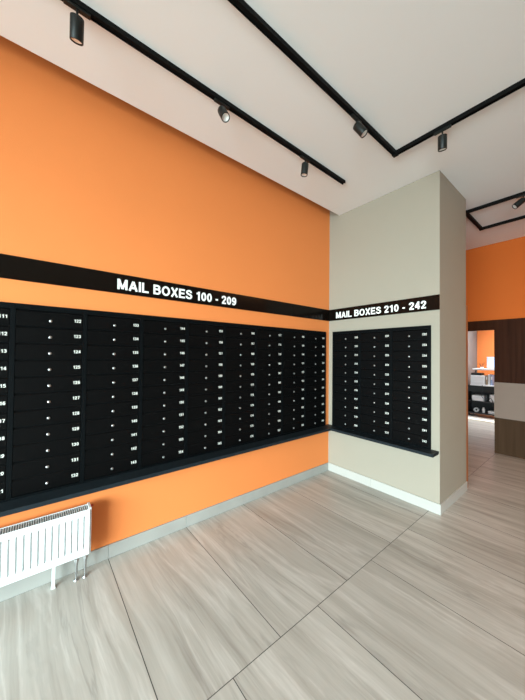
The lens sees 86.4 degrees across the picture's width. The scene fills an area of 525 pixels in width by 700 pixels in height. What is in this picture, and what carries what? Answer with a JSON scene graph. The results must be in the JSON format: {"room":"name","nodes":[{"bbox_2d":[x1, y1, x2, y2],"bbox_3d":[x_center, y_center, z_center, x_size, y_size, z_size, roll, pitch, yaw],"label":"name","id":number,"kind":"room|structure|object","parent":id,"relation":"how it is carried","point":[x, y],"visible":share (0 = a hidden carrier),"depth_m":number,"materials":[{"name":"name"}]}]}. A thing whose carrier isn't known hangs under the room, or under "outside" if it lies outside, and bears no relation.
{"room":"apartment mail room","nodes":[
{"label":"apartment mail room","id":0,"kind":"room"},
{"bbox_2d":[0,35,476,550],"bbox_3d":[0.561,-0.217,3.541,13.920,3.680,0.192,1,-1,-39],"label":"wall","id":1,"kind":"structure","parent":0,"point":[90,179],"depth_m":2.23,"materials":[{"name":"orange paint"}]},
{"bbox_2d":[0,302,12,502],"bbox_3d":[-1.687,0.310,1.591,0.378,1.208,0.021,1,-1,-39],"label":"mailboxes","id":2,"kind":"object","parent":1,"relation":"attached to","point":[6,308],"visible":1,"depth_m":1.69,"materials":[{"name":"black metal"}]},
{"bbox_2d":[8,303,85,500],"bbox_3d":[-1.394,0.317,1.829,0.378,1.208,0.021,1,-1,-39],"label":"mailboxes","id":3,"kind":"object","parent":1,"relation":"attached to","point":[48,342],"visible":1,"depth_m":1.82,"materials":[{"name":"black metal"}]},
{"bbox_2d":[82,310,141,482],"bbox_3d":[-1.100,0.324,2.067,0.378,1.208,0.021,1,-1,-39],"label":"mailboxes","id":4,"kind":"object","parent":1,"relation":"attached to","point":[113,340],"visible":1,"depth_m":2.05,"materials":[{"name":"black metal"}]},
{"bbox_2d":[0,463,327,601],"bbox_3d":[-1.969,1.454,1.360,7.271,0.098,0.011,1,-1,-39],"label":"baseboard","id":5,"kind":"structure","parent":1,"relation":"attached to","point":[100,554],"depth_m":2.21,"materials":[{"name":"white wood"}]},
{"bbox_2d":[140,315,187,469],"bbox_3d":[-0.806,0.331,2.305,0.378,1.208,0.021,1,-1,-39],"label":"mailboxes","id":6,"kind":"object","parent":1,"relation":"attached to","point":[164,339],"visible":1,"depth_m":2.29,"materials":[{"name":"black metal"}]},
{"bbox_2d":[0,253,328,320],"bbox_3d":[-1.293,-0.504,1.922,5.590,0.146,0.014,1,-1,-39],"label":"sign board","id":7,"kind":"object","parent":1,"relation":"attached to","point":[11,267],"visible":1,"depth_m":2.16,"materials":[{"name":"black plastic"}]},
{"bbox_2d":[0,424,336,516],"bbox_3d":[-0.659,0.951,2.337,4.050,0.028,0.150,1,-1,-39],"label":"ledge","id":8,"kind":"object","parent":1,"relation":"attached to","point":[50,497],"visible":0.8,"depth_m":2.07,"materials":[{"name":"black metal"}]},
{"bbox_2d":[186,319,224,458],"bbox_3d":[-0.513,0.338,2.543,0.378,1.208,0.021,1,-1,-39],"label":"mailboxes","id":9,"kind":"object","parent":1,"relation":"attached to","point":[205,339],"visible":1,"depth_m":2.53,"materials":[{"name":"black metal"}]},
{"bbox_2d":[224,322,255,448],"bbox_3d":[-0.219,0.344,2.781,0.378,1.208,0.021,1,-1,-39],"label":"mailboxes","id":10,"kind":"object","parent":1,"relation":"attached to","point":[240,339],"visible":1,"depth_m":2.77,"materials":[{"name":"black metal"}]},
{"bbox_2d":[255,325,282,441],"bbox_3d":[0.074,0.351,3.019,0.378,1.208,0.021,1,-1,-39],"label":"mailboxes","id":11,"kind":"object","parent":1,"relation":"attached to","point":[269,340],"visible":1,"depth_m":3.01,"materials":[{"name":"black metal"}]},
{"bbox_2d":[282,328,305,435],"bbox_3d":[0.368,0.358,3.257,0.378,1.208,0.021,1,-1,-39],"label":"mailboxes","id":12,"kind":"object","parent":1,"relation":"attached to","point":[294,340],"visible":1,"depth_m":3.25,"materials":[{"name":"black metal"}]},
{"bbox_2d":[305,330,325,429],"bbox_3d":[0.666,0.365,3.498,0.389,1.208,0.021,1,-1,-39],"label":"mailboxes","id":13,"kind":"object","parent":1,"relation":"attached to","point":[315,370],"visible":1,"depth_m":3.49,"materials":[{"name":"black metal"}]},
{"bbox_2d":[468,417,493,422],"bbox_3d":[5.365,1.647,6.281,0.240,0.018,1.600,1,-1,-39],"label":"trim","id":14,"kind":"structure","parent":1,"relation":"attached to","point":[469,418],"depth_m":6.52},
{"bbox_2d":[0,413,524,699],"bbox_3d":[2.549,1.573,1.038,13.920,0.060,6.200,1,-1,-39],"label":"floor","id":15,"kind":"structure","parent":0,"point":[327,585],"depth_m":1.65,"materials":[{"name":"tile"}]},
{"bbox_2d":[0,502,92,589],"bbox_3d":[-1.677,1.273,1.477,1.350,0.469,0.100,1,-1,-39],"label":"radiator","id":16,"kind":"object","parent":15,"relation":"on","point":[31,547],"visible":1,"depth_m":1.71,"materials":[{"name":"white metal"}]},
{"bbox_2d":[0,504,89,535],"bbox_3d":[-1.681,1.050,1.474,1.312,0.014,0.085,1,-1,-39],"label":"grille","id":17,"kind":"object","parent":16,"relation":"attached to","point":[83,512],"depth_m":1.73,"materials":[{"name":"white metal"}]},
{"bbox_2d":[468,368,493,415],"bbox_3d":[5.665,1.070,6.976,0.440,1.200,0.855,1,-1,-39],"label":"shelf unit","id":18,"kind":"object","parent":15,"relation":"on","point":[473,389],"visible":0.37,"depth_m":7.12,"materials":[{"name":"black wood"}]},
{"bbox_2d":[471,372,485,384],"bbox_3d":[5.495,0.723,7.096,0.285,0.285,0.290,1,-1,-39],"label":"printer","id":19,"kind":"object","parent":18,"relation":"on","point":[476,378],"visible":0.95,"depth_m":7.01,"materials":[{"name":"white plastic"}]},
{"bbox_2d":[472,394,486,400],"bbox_3d":[5.511,1.210,7.098,0.314,0.131,0.254,1,-1,-39],"label":"paper stack","id":20,"kind":"object","parent":18,"relation":"on","point":[477,397],"visible":0.94,"depth_m":7.02,"materials":[{"name":"white paper"}]},
{"bbox_2d":[470,384,493,386],"bbox_3d":[5.693,0.880,6.946,0.440,0.030,0.770,1,-1,-39],"label":"countertop","id":21,"kind":"structure","parent":18,"relation":"on","point":[470,384],"depth_m":6.91,"materials":[{"name":"white plastic"}]},
{"bbox_2d":[488,374,491,384],"bbox_3d":[5.650,0.734,6.931,0.232,0.260,0.035,1,-1,-39],"label":"binder","id":22,"kind":"object","parent":18,"relation":"on","point":[489,375],"visible":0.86,"depth_m":6.87,"materials":[{"name":"white plastic"}]},
{"bbox_2d":[487,357,493,368],"bbox_3d":[5.741,0.320,6.903,0.120,0.300,0.315,1,-1,-39],"label":"monitor","id":23,"kind":"object","parent":18,"relation":"on","point":[490,360],"visible":0.42,"depth_m":6.95,"materials":[{"name":"white plastic"}]},
{"bbox_2d":[491,375,493,384],"bbox_3d":[5.681,0.739,6.892,0.232,0.250,0.040,1,-1,-39],"label":"binder","id":24,"kind":"object","parent":18,"relation":"on","point":[492,376],"visible":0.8,"depth_m":6.82,"materials":[{"name":"white paper"}]},
{"bbox_2d":[0,0,524,249],"bbox_3d":[2.629,-1.809,1.035,13.920,0.100,6.052,1,-1,-39],"label":"ceiling","id":25,"kind":"structure","parent":0,"point":[408,68],"depth_m":1.81,"materials":[{"name":"white paint"}]},
{"bbox_2d":[61,0,345,184],"bbox_3d":[-0.843,-1.771,1.524,4.344,0.030,0.034,1,-1,-39],"label":"track rail","id":26,"kind":"object","parent":25,"relation":"attached to","point":[96,17],"visible":1,"depth_m":1.80,"materials":[{"name":"black metal"}]},
{"bbox_2d":[63,0,90,45],"bbox_3d":[-0.964,-1.684,1.449,0.116,0.160,0.094,1,-1,-39],"label":"spotlight","id":27,"kind":"object","parent":26,"relation":"attached to","point":[76,33],"visible":1,"depth_m":1.43,"materials":[{"name":"black metal"}]},
{"bbox_2d":[214,97,229,122],"bbox_3d":[-0.271,-1.671,1.954,0.116,0.157,0.104,1,-1,-39],"label":"spotlight","id":28,"kind":"object","parent":26,"relation":"attached to","point":[223,113],"visible":1,"depth_m":1.94,"materials":[{"name":"black metal"}]},
{"bbox_2d":[300,155,309,176],"bbox_3d":[0.382,-1.654,2.522,0.116,0.159,0.071,1,-1,-39],"label":"spotlight","id":29,"kind":"object","parent":26,"relation":"attached to","point":[304,168],"visible":1,"depth_m":2.50,"materials":[{"name":"black metal"}]},
{"bbox_2d":[228,0,524,157],"bbox_3d":[0.580,-1.784,-0.222,4.355,0.032,3.479,1,-1,-39],"label":"track rail","id":30,"kind":"object","parent":25,"relation":"attached to","point":[241,6],"visible":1,"depth_m":1.87,"materials":[{"name":"black metal"}]},
{"bbox_2d":[351,113,367,137],"bbox_3d":[0.718,-1.660,2.070,0.116,0.155,0.102,1,-1,-39],"label":"spotlight","id":31,"kind":"object","parent":30,"relation":"attached to","point":[359,128],"visible":1,"depth_m":2.06,"materials":[{"name":"black metal"}]},
{"bbox_2d":[434,124,450,151],"bbox_3d":[1.413,-1.648,2.188,0.081,0.160,0.116,1,-1,-39],"label":"spotlight","id":32,"kind":"object","parent":30,"relation":"attached to","point":[442,139],"visible":1,"depth_m":2.17,"materials":[{"name":"black metal"}]},
{"bbox_2d":[466,191,524,230],"bbox_3d":[3.788,-1.709,2.449,0.739,0.032,3.225,1,-1,-39],"label":"track rail","id":33,"kind":"object","parent":25,"relation":"attached to","point":[469,216],"visible":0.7,"depth_m":3.52,"materials":[{"name":"black metal"}]},
{"bbox_2d":[512,194,524,208],"bbox_3d":[2.831,-1.627,3.061,0.154,0.147,0.072,0,-1,24],"label":"spotlight","id":34,"kind":"object","parent":33,"relation":"attached to","point":[520,201],"visible":1,"depth_m":3.05,"materials":[{"name":"black metal"}]},
{"bbox_2d":[330,211,338,218],"bbox_3d":[1.249,-1.884,3.908,0.790,0.320,0.148,1,-1,-39],"label":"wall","id":35,"kind":"structure","parent":0,"point":[332,214],"depth_m":3.68,"materials":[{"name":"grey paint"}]},
{"bbox_2d":[328,170,465,503],"bbox_3d":[1.594,-0.078,3.430,0.790,3.300,1.303,1,-1,-39],"label":"wall","id":36,"kind":"structure","parent":0,"point":[409,241],"depth_m":2.98,"materials":[{"name":"grey paint"}]},
{"bbox_2d":[332,330,359,431],"bbox_3d":[1.030,0.368,3.468,0.021,1.208,0.389,1,-1,-39],"label":"mailboxes","id":37,"kind":"object","parent":36,"relation":"attached to","point":[345,344],"visible":1,"depth_m":3.46,"materials":[{"name":"black metal"}]},
{"bbox_2d":[359,328,390,439],"bbox_3d":[1.273,0.365,3.169,0.021,1.208,0.378,1,-1,-39],"label":"mailboxes","id":38,"kind":"object","parent":36,"relation":"attached to","point":[375,344],"visible":1,"depth_m":3.16,"materials":[{"name":"black metal"}]},
{"bbox_2d":[329,294,439,320],"bbox_3d":[1.286,-0.457,3.183,0.014,0.146,1.303,1,-1,-39],"label":"sign board","id":39,"kind":"object","parent":36,"relation":"attached to","point":[426,303],"visible":1,"depth_m":3.06,"materials":[{"name":"black plastic"}]},
{"bbox_2d":[328,462,440,514],"bbox_3d":[1.271,1.515,3.147,0.011,0.098,1.314,1,-1,-39],"label":"baseboard","id":40,"kind":"structure","parent":36,"relation":"attached to","point":[421,502],"depth_m":3.02,"materials":[{"name":"wood"}]},
{"bbox_2d":[331,427,438,457],"bbox_3d":[1.264,0.982,3.061,0.150,0.028,1.145,1,-1,-39],"label":"ledge","id":41,"kind":"object","parent":36,"relation":"attached to","point":[411,448],"visible":1,"depth_m":2.92,"materials":[{"name":"black metal"}]},
{"bbox_2d":[391,325,430,449],"bbox_3d":[1.516,0.363,2.870,0.021,1.208,0.389,1,-1,-39],"label":"mailboxes","id":42,"kind":"object","parent":36,"relation":"attached to","point":[410,346],"visible":1,"depth_m":2.86,"materials":[{"name":"black metal"}]},
{"bbox_2d":[441,481,466,514],"bbox_3d":[1.992,1.518,2.893,0.790,0.098,0.011,1,-1,-39],"label":"baseboard","id":43,"kind":"structure","parent":36,"relation":"attached to","point":[462,489],"depth_m":2.85,"materials":[{"name":"wood"}]},
{"bbox_2d":[466,305,467,487],"bbox_3d":[1.927,0.535,3.697,0.085,2.090,1.298,1,-1,-39],"label":"trim","id":44,"kind":"structure","parent":36,"relation":"attached to","point":[466,305],"depth_m":3.20,"materials":[{"name":"orange wood"}]},
{"bbox_2d":[466,244,493,321],"bbox_3d":[3.446,-1.005,4.817,0.140,1.365,0.892,1,-1,-39],"label":"lintel","id":45,"kind":"object","parent":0,"point":[479,260],"visible":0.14,"depth_m":4.57,"materials":[{"name":"orange paint"}]},
{"bbox_2d":[477,330,493,374],"bbox_3d":[8.043,-0.110,5.505,0.180,3.680,6.560,1,-1,-39],"label":"wall","id":46,"kind":"structure","parent":0,"point":[485,339],"depth_m":7.71,"materials":[{"name":"orange paint"}]},
{"bbox_2d":[494,236,524,319],"bbox_3d":[5.294,-0.057,2.510,0.140,3.300,5.008,1,-1,-39],"label":"wall","id":47,"kind":"structure","parent":0,"point":[509,255],"depth_m":4.28,"materials":[{"name":"orange paint"}]},
{"bbox_2d":[468,318,524,383],"bbox_3d":[4.851,0.555,2.912,0.020,2.082,6.200,1,-1,-39],"label":"wall panel","id":48,"kind":"object","parent":47,"relation":"attached to","point":[509,334],"depth_m":4.27,"materials":[{"name":"brown wood"}]},
{"bbox_2d":[494,382,524,421],"bbox_3d":[5.219,0.762,2.442,0.032,0.550,5.008,1,-1,-39],"label":"wall panel","id":49,"kind":"object","parent":47,"relation":"attached to","point":[509,398],"depth_m":4.23,"materials":[{"name":"beige paint"}]},
{"bbox_2d":[494,417,524,458],"bbox_3d":[5.218,1.314,2.437,0.020,0.555,5.008,1,-1,-39],"label":"wall panel","id":50,"kind":"object","parent":47,"relation":"attached to","point":[509,434],"depth_m":4.23,"materials":[{"name":"brown wood"}]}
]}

